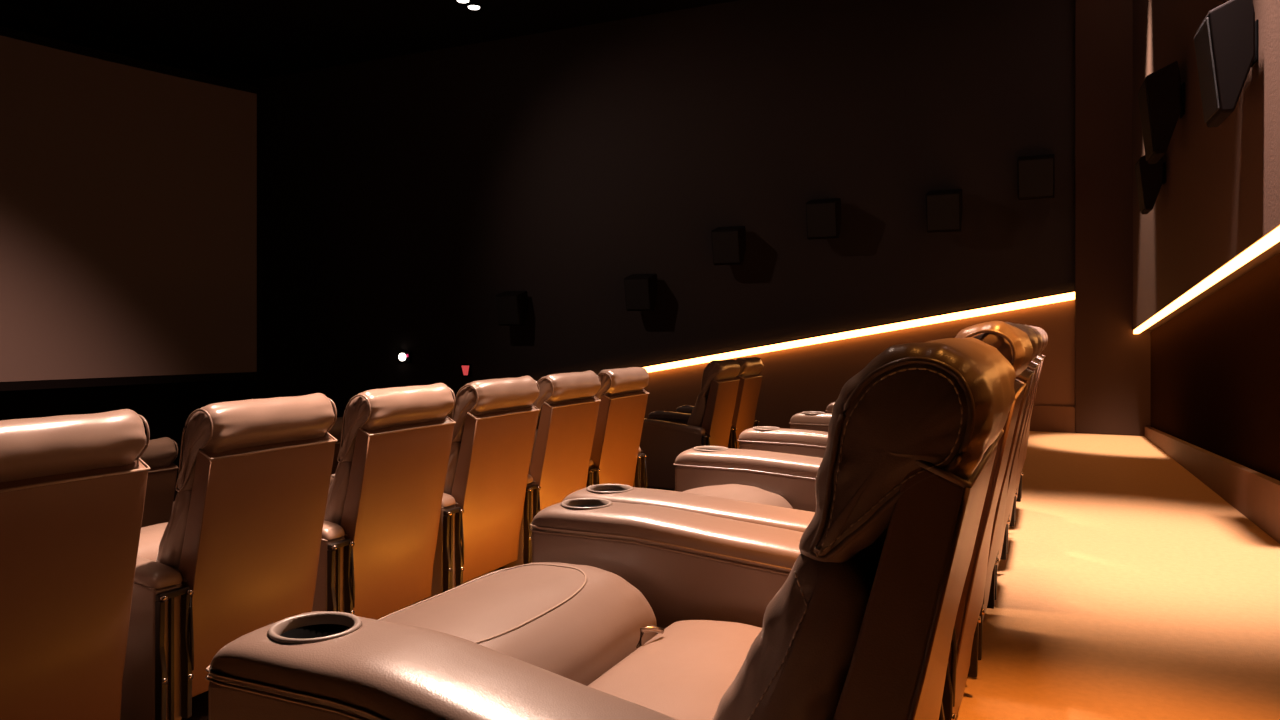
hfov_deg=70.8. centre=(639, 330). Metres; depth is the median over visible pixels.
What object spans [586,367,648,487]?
recliner chair
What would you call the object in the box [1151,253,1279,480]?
wall panel
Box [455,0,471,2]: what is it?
ceiling lamp
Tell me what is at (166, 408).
wall
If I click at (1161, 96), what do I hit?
wall speaker
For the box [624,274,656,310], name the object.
wall speaker
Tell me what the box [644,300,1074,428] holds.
wall panel
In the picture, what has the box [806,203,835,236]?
grille
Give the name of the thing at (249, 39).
ceiling
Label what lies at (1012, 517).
recliner chair
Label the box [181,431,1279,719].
floor
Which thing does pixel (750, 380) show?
recliner chair
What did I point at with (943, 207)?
wall speaker
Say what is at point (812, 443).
recliner chair
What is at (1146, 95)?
grille
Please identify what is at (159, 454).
recliner chair
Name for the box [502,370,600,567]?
recliner chair
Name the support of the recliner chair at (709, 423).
on the floor
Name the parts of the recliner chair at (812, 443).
armrest, panel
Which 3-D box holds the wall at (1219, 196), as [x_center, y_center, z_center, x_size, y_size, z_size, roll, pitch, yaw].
[2.531,-1.440,2.733,0.420,4.920,13.134,0,0,22]
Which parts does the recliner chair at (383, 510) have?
armrest, backrest, panel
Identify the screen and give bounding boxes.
[0,35,256,381]
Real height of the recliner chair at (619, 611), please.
1.010 m
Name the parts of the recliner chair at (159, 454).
panel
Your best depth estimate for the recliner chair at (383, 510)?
3.90 m
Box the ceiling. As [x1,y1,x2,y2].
[0,0,736,79]
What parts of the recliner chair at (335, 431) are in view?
panel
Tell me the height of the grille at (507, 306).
0.357 m
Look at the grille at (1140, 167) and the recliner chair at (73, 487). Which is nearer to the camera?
the recliner chair at (73, 487)
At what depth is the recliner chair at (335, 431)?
6.68 m
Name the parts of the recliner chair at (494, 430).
armrest, backrest, panel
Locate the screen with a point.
(128, 194)
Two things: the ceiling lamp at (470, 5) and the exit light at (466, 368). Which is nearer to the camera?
the ceiling lamp at (470, 5)
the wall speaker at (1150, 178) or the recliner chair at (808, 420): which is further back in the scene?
the wall speaker at (1150, 178)
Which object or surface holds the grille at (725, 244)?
attached to the wall speaker at (728, 243)
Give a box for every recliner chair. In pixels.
[0,409,150,719]
[120,393,336,719]
[138,437,177,527]
[205,337,1015,719]
[312,383,455,619]
[328,417,342,474]
[329,376,539,601]
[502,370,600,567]
[562,321,1032,719]
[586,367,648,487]
[639,359,739,488]
[648,357,763,448]
[737,322,1037,618]
[789,324,1041,568]
[826,325,1045,528]
[1016,327,1047,501]
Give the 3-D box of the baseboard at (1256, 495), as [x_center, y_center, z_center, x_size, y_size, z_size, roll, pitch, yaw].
[2.448,0.723,2.755,0.050,0.594,12.887,0,0,22]
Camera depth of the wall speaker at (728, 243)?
10.39 m
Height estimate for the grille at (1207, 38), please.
0.440 m
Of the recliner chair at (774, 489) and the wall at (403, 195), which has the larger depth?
the wall at (403, 195)
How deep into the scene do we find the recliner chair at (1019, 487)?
4.72 m
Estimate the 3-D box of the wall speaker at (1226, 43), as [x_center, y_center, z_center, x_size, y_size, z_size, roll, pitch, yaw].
[2.863,-1.311,4.387,0.231,0.563,0.355,0,0,22]
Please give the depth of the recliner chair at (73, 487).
2.64 m
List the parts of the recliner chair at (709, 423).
armrest, backrest, panel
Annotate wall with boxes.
[0,2,252,482]
[253,0,1074,417]
[1133,0,1279,329]
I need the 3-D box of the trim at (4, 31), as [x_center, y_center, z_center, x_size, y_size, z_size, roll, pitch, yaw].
[-8.375,-1.345,7.312,1.420,4.010,11.910,0,0,25]
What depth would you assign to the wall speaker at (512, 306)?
11.66 m
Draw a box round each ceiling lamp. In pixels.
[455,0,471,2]
[466,2,481,9]
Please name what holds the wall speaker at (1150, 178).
attached to the wall at (1219, 196)
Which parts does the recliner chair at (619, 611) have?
armrest, armrest, seat, backrest, panel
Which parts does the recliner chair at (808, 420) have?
armrest, panel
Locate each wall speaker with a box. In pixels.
[496,291,527,325]
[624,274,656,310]
[711,226,745,264]
[806,198,840,239]
[926,189,961,232]
[1017,154,1054,199]
[1135,155,1165,213]
[1138,61,1184,163]
[1194,0,1258,127]
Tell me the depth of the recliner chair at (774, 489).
2.12 m
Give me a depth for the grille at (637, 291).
10.86 m
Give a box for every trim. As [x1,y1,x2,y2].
[0,26,262,390]
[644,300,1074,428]
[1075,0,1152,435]
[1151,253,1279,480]
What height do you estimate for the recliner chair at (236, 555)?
1.127 m
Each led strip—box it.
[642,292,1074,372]
[1133,226,1279,333]
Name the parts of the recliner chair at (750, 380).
armrest, panel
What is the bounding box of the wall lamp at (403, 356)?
[398,351,411,362]
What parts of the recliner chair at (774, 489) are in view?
armrest, panel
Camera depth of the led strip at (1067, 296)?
9.84 m
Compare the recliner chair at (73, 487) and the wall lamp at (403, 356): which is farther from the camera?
the wall lamp at (403, 356)
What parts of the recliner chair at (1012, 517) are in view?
panel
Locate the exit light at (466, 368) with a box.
[462,364,470,376]
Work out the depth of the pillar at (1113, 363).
8.87 m
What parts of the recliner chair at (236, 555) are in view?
armrest, backrest, panel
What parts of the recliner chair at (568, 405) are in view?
armrest, backrest, panel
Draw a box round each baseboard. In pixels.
[1029,405,1074,432]
[1145,427,1279,543]
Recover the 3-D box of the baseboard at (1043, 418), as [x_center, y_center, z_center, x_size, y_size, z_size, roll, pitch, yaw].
[3.746,0.890,9.311,1.360,0.260,0.040,0,0,25]
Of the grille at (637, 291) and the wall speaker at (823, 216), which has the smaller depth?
the wall speaker at (823, 216)
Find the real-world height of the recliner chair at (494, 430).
1.127 m
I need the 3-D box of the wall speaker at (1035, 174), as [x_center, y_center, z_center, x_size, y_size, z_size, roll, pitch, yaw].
[4.006,-1.560,9.101,0.340,0.457,0.318,0,0,25]
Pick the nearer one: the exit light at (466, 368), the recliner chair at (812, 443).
the recliner chair at (812, 443)
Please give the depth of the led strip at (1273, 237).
5.14 m
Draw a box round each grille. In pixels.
[496,296,518,323]
[624,279,649,308]
[712,231,738,262]
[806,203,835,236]
[1135,160,1145,211]
[1138,81,1154,160]
[1194,17,1219,122]

